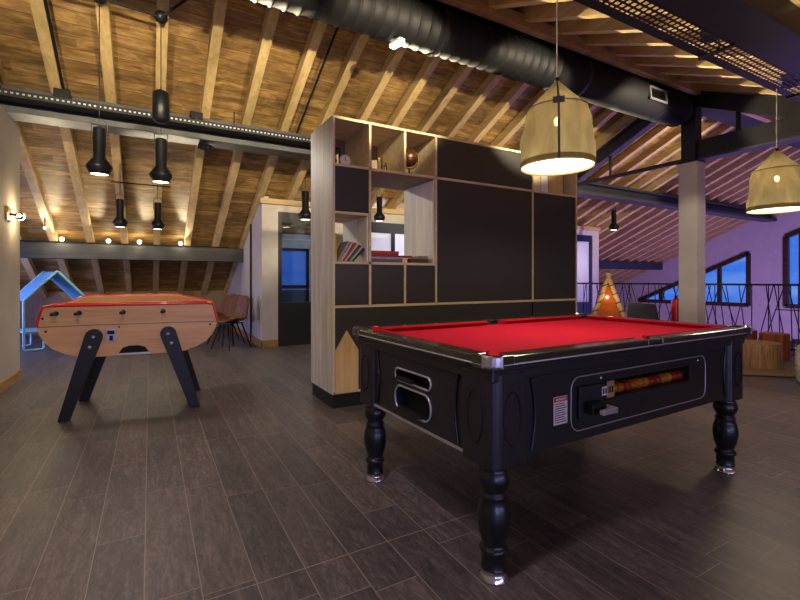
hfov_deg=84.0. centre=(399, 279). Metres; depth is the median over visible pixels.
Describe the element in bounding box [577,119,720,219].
ceiling beam
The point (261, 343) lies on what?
baseboard
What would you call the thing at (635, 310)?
lounge seat
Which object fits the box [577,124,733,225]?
ceiling beam
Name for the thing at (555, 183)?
picture frame
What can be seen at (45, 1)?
conduit
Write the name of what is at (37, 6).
ceiling beam
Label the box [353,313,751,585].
pool table
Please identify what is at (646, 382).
ball
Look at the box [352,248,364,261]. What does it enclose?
book
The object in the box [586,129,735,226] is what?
ceiling beam
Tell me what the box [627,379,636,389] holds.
ball
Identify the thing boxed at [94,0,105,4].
ceiling rose
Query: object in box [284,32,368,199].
ceiling beam
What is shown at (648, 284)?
metal railing
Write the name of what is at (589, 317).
cushion
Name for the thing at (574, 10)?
ceiling beam
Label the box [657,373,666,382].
ball
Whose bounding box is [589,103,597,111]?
ceiling beam
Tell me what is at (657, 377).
ball
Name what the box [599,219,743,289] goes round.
ceiling beam
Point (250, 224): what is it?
pipe
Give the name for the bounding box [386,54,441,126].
ceiling beam
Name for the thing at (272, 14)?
ceiling beam
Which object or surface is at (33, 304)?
wall
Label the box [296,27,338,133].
conduit
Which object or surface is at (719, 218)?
ceiling beam
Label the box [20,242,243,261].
beam
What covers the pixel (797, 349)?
pouf
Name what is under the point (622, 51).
ceiling beam
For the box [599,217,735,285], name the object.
ceiling beam
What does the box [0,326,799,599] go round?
floor
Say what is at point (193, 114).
light
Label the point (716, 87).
ceiling beam
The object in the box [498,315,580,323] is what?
cushion
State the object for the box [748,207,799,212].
diffuser
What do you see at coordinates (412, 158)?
globe
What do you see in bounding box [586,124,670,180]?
ceiling beam
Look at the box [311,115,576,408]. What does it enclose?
shelving unit
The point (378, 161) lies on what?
statuette
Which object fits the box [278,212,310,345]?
door
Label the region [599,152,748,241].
ceiling beam
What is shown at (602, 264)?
beam
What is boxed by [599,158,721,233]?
ceiling beam
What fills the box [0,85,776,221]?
beam
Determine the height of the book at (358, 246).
0.154 m
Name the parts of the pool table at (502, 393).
oval moulding, leg, panel moulding, opening frame, opening frame, rail, rail, panel moulding, oval moulding, leg, rail, panel moulding, edge trim, rail, coin plate, slide handle, number plate, outline trim, rail, rail, rail, panel moulding, leg, oval moulding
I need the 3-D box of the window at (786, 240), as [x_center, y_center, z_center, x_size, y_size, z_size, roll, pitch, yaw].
[11.963,-0.657,11.039,0.140,2.915,3.900,0,0,-29]
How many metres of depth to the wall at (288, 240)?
8.71 m
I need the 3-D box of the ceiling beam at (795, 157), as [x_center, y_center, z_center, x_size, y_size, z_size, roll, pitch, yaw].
[7.431,-1.349,12.825,0.100,3.467,7.340,0,0,-29]
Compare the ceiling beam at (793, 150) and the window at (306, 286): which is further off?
the ceiling beam at (793, 150)
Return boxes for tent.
[591,272,626,316]
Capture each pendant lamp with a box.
[520,0,595,175]
[745,89,799,213]
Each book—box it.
[335,233,336,260]
[337,241,349,260]
[341,242,352,260]
[343,243,355,260]
[345,244,357,260]
[347,245,360,260]
[349,246,362,260]
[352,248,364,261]
[407,259,428,262]
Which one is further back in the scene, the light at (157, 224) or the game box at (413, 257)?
the light at (157, 224)
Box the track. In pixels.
[20,240,227,247]
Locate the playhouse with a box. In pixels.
[20,270,84,351]
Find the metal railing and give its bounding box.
[577,283,799,350]
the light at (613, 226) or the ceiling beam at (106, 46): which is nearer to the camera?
the ceiling beam at (106, 46)
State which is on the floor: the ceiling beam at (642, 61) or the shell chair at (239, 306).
the shell chair at (239, 306)
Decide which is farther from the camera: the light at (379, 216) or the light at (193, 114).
the light at (379, 216)
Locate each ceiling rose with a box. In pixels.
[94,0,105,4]
[154,10,167,23]
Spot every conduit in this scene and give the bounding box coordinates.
[43,0,64,88]
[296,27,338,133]
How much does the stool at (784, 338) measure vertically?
0.349 m
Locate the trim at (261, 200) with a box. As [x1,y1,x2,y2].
[259,198,600,230]
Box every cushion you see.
[379,321,486,331]
[379,329,488,354]
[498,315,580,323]
[499,337,630,355]
[586,315,725,328]
[642,326,726,338]
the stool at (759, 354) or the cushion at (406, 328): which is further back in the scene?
the stool at (759, 354)
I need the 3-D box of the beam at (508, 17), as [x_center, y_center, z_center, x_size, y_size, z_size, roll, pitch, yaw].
[3.765,-2.765,6.154,19.000,0.130,0.090,0,0,-29]
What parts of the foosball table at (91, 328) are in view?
leg, leg, panel, red rail, panel, leg, leg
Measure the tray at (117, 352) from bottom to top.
0.014 m
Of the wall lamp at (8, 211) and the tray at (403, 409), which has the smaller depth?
the tray at (403, 409)
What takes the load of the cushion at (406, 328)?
on the pool table at (502, 393)
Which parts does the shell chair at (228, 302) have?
leg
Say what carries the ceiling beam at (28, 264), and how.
attached to the ceiling at (74, 22)
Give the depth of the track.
7.57 m
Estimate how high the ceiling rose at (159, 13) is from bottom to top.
0.120 m
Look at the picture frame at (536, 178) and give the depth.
5.10 m
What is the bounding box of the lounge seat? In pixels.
[627,302,658,319]
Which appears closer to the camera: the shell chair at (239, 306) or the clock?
the clock
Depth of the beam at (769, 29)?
2.66 m
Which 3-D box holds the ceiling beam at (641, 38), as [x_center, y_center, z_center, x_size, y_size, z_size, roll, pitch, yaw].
[3.700,-1.458,2.576,0.100,3.250,6.860,0,0,-29]
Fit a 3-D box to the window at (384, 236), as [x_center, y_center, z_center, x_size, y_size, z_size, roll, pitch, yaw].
[0.138,0.015,8.571,2.550,2.170,0.139,0,0,-29]
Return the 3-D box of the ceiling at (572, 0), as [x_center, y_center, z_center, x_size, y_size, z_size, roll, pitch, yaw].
[5.328,-1.506,3.378,19.400,3.248,7.060,0,0,-29]
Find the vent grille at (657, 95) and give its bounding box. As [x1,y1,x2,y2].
[649,85,667,103]
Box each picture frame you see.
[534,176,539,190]
[548,175,562,193]
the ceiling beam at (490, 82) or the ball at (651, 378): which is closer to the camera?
the ball at (651, 378)
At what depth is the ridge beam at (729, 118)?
5.71 m
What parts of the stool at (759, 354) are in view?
seat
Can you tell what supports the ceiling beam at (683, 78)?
attached to the ceiling at (572, 0)
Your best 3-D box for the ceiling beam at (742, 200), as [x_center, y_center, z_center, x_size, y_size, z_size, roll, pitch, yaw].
[8.280,-1.349,13.303,0.100,3.467,7.340,0,0,-29]
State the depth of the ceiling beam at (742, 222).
14.35 m
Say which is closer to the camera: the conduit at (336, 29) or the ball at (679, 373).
the ball at (679, 373)
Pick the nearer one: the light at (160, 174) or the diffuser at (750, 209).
the diffuser at (750, 209)
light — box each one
[53,87,70,98]
[86,3,112,176]
[112,193,127,227]
[149,23,172,183]
[150,184,164,229]
[189,111,202,119]
[197,141,212,152]
[298,174,310,220]
[374,188,384,221]
[389,37,404,48]
[608,206,618,230]
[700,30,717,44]
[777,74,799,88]
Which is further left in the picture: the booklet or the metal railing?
the booklet
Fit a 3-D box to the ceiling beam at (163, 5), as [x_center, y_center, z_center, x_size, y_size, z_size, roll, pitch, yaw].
[-3.603,-1.349,6.613,0.100,3.467,7.340,0,0,-29]
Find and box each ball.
[614,381,623,391]
[620,380,630,390]
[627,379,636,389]
[634,378,643,387]
[640,376,649,386]
[645,375,654,385]
[651,374,660,383]
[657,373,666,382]
[663,372,671,381]
[669,371,677,380]
[674,370,682,379]
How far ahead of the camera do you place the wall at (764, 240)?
13.32 m
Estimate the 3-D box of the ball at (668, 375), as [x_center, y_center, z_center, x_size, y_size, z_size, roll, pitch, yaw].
[1.328,0.483,2.212,0.049,0.049,0.049,0,0,-29]
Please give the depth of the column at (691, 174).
6.51 m
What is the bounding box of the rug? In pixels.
[743,361,794,377]
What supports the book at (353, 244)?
in the shelving unit
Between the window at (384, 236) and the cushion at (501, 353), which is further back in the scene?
the window at (384, 236)
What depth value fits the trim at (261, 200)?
7.49 m
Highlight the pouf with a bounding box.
[795,345,799,382]
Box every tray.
[0,88,310,146]
[116,351,149,354]
[397,406,422,418]
[574,0,799,102]
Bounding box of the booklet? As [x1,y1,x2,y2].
[540,176,547,191]
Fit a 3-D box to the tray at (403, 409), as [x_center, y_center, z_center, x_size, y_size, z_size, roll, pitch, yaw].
[0.043,0.602,2.019,0.028,0.013,0.180,0,0,-31]
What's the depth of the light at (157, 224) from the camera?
6.11 m
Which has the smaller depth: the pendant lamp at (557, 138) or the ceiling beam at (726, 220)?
the pendant lamp at (557, 138)
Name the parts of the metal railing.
rod, rod, rail, rod, rod, rod, rod, rod, rod, rod, rod, rod, rod, rod, rod, rod, rod, rod, rod, rod, rod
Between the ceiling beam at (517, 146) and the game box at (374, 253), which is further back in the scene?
the ceiling beam at (517, 146)
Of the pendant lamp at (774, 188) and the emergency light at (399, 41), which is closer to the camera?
the pendant lamp at (774, 188)
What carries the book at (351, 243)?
in the shelving unit
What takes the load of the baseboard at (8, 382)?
attached to the wall at (9, 131)
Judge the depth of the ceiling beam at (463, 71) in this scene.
6.10 m
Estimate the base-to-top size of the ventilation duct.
0.456 m
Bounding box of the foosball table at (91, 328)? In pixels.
[35,294,217,421]
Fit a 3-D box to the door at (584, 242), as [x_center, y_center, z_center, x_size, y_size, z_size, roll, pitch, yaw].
[4.534,-0.010,11.046,0.700,2.220,0.139,0,0,-29]
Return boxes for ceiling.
[0,0,799,291]
[512,0,573,7]
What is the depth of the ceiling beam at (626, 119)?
7.57 m
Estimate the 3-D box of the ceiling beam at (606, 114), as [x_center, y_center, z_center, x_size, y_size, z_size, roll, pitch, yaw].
[2.724,-2.096,8.281,0.100,1.972,4.040,0,0,-29]
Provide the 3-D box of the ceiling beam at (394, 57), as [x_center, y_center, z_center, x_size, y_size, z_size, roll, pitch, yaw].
[-0.671,-2.096,6.370,0.100,1.972,4.040,0,0,-29]
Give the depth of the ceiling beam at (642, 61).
5.20 m
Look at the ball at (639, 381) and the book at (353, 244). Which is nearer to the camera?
the ball at (639, 381)
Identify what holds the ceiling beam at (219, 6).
attached to the ceiling at (74, 22)
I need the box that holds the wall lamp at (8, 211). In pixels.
[5,206,24,221]
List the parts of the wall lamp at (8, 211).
wall plate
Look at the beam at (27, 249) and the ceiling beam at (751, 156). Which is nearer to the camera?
the beam at (27, 249)
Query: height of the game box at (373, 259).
0.050 m
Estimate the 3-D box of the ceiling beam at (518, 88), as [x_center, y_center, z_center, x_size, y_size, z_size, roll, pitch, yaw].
[1.026,-2.096,7.326,0.100,1.972,4.040,0,0,-29]
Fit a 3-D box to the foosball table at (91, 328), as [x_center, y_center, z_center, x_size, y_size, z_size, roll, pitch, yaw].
[-2.327,0.616,3.946,1.304,0.968,0.840,0,0,-24]
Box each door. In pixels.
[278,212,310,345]
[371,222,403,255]
[577,235,591,313]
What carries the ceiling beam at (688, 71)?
attached to the ceiling at (572, 0)
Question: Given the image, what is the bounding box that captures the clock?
[339,155,350,164]
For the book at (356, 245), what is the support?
in the shelving unit
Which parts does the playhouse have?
seat, roof panel, roof panel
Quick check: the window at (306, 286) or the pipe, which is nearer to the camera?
the pipe
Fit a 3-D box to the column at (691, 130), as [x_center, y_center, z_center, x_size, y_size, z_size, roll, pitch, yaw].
[4.331,-2.225,6.616,0.280,0.990,0.280,0,0,-29]
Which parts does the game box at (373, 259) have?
lid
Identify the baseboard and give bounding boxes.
[0,369,21,393]
[226,324,277,347]
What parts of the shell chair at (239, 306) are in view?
leg, leg, seat frame, leg, leg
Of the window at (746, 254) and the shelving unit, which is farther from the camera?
the window at (746, 254)
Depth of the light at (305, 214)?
6.97 m
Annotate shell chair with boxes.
[207,295,244,345]
[210,296,250,350]
[217,294,238,341]
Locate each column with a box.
[676,95,705,164]
[679,161,704,322]
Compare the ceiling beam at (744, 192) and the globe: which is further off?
the ceiling beam at (744, 192)
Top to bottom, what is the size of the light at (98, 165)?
1.621 m
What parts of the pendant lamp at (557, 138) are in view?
cord, lamp shade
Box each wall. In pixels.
[0,106,19,382]
[20,289,599,335]
[227,196,268,338]
[260,204,598,339]
[282,234,310,301]
[616,211,799,340]
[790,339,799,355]
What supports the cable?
attached to the ceiling rose at (102, 2)
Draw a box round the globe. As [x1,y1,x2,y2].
[406,147,418,172]
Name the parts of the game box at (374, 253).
lid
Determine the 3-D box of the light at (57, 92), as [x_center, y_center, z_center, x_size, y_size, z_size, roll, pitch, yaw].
[-3.538,-1.932,4.650,0.142,0.115,0.101,0,0,-29]
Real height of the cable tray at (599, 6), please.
0.335 m
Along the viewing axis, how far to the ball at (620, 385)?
1.99 m
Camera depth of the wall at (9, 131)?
4.57 m
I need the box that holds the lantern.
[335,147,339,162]
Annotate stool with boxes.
[743,340,782,369]
[745,329,756,339]
[759,332,789,359]
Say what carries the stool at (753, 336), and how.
on the floor
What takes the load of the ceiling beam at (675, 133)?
attached to the ceiling at (74, 22)
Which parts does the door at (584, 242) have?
glass pane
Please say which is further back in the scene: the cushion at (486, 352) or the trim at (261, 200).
the trim at (261, 200)
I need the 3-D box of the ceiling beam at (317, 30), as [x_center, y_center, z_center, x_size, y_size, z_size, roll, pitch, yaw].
[-2.330,-1.349,7.330,0.100,3.467,7.340,0,0,-29]
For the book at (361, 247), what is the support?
in the shelving unit
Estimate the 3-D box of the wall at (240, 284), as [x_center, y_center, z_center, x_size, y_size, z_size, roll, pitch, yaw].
[-3.152,-0.143,8.961,0.140,2.487,3.690,0,0,-29]
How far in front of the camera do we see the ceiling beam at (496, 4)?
4.20 m
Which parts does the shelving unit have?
panel, door, door, lining panel, panel, door, lining panel, lining panel, door, door, door, door, door, door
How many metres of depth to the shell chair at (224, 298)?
8.35 m
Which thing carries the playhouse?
on the floor
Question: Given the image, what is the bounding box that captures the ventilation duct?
[251,0,692,126]
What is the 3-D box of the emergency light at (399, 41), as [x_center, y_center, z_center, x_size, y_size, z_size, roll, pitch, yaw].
[-0.029,-2.256,4.230,0.070,0.043,0.160,0,0,-41]
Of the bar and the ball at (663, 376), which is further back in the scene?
the bar
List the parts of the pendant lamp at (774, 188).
lamp shade, cord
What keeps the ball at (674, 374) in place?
on the pool table at (502, 393)
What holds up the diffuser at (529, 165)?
attached to the pendant lamp at (557, 138)
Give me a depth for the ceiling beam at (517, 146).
7.50 m
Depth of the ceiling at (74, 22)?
5.78 m
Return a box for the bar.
[111,181,170,187]
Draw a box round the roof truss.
[577,91,799,185]
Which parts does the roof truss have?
hanger rod, tie rod, hanger rod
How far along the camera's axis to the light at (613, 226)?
9.95 m
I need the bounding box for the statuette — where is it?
[377,158,380,168]
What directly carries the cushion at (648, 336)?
on the pool table at (502, 393)
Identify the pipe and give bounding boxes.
[250,224,251,341]
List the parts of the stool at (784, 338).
seat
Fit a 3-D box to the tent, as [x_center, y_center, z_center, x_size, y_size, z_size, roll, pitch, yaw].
[3.704,0.490,7.893,0.904,1.269,0.904,0,0,25]
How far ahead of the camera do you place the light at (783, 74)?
3.94 m
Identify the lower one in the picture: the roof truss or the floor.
the floor
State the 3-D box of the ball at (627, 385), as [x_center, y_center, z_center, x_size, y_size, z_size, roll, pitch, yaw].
[1.031,0.483,2.034,0.049,0.049,0.049,0,0,-29]
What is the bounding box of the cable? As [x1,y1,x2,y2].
[105,0,187,17]
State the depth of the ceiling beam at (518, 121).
6.90 m
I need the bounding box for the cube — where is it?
[372,326,378,330]
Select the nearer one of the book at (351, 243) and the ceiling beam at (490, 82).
the book at (351, 243)
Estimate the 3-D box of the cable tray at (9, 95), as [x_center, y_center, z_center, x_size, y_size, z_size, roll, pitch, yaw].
[-1.161,-1.930,5.935,10.200,0.260,0.187,0,0,-29]
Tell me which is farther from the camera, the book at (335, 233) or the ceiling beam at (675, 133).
the ceiling beam at (675, 133)
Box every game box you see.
[371,250,398,256]
[371,256,402,262]
[411,256,427,258]
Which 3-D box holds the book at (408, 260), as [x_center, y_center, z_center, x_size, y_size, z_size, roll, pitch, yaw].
[0.147,-0.182,4.329,0.206,0.042,0.166,0,0,-29]
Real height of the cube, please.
0.025 m
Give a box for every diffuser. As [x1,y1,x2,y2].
[522,158,593,173]
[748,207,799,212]
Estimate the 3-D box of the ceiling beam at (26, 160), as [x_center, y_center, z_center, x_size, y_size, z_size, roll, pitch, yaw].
[-4.876,-1.349,5.896,0.100,3.467,7.340,0,0,-29]
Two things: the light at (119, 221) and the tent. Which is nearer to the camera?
the light at (119, 221)
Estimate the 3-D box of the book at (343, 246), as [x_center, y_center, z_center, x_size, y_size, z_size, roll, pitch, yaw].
[-0.530,-0.252,3.953,0.118,0.179,0.170,0,0,-29]
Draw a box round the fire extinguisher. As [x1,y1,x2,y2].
[671,295,678,320]
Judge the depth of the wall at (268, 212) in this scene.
7.29 m
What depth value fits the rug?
5.27 m
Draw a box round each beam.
[0,62,74,298]
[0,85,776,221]
[20,236,46,298]
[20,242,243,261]
[29,0,104,293]
[95,2,131,293]
[153,0,168,293]
[178,0,227,293]
[201,7,280,296]
[224,19,326,295]
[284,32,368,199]
[355,46,406,120]
[371,65,472,206]
[385,73,501,208]
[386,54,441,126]
[420,0,799,148]
[437,0,778,122]
[466,81,529,142]
[488,0,571,8]
[490,89,545,146]
[512,0,799,22]
[512,141,519,150]
[547,4,799,34]
[577,116,705,208]
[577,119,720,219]
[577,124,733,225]
[578,30,729,45]
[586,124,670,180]
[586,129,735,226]
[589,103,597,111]
[592,109,617,132]
[595,114,636,149]
[599,144,791,255]
[599,147,773,248]
[599,147,799,260]
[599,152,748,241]
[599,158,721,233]
[599,159,799,272]
[599,195,747,277]
[599,202,745,281]
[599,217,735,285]
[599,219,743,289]
[599,261,662,269]
[603,152,799,260]
[605,45,756,58]
[614,220,750,285]
[633,57,780,70]
[653,0,799,76]
[655,66,786,79]
[678,75,799,88]
[698,83,799,95]
[715,91,784,96]
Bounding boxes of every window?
[282,248,308,302]
[637,251,750,306]
[783,228,799,308]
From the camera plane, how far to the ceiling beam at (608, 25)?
4.47 m
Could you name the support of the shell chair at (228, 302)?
on the floor
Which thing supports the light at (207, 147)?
attached to the beam at (16, 111)
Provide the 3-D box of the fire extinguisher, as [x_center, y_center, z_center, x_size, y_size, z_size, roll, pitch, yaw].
[4.183,0.458,6.729,0.126,0.445,0.132,0,0,14]

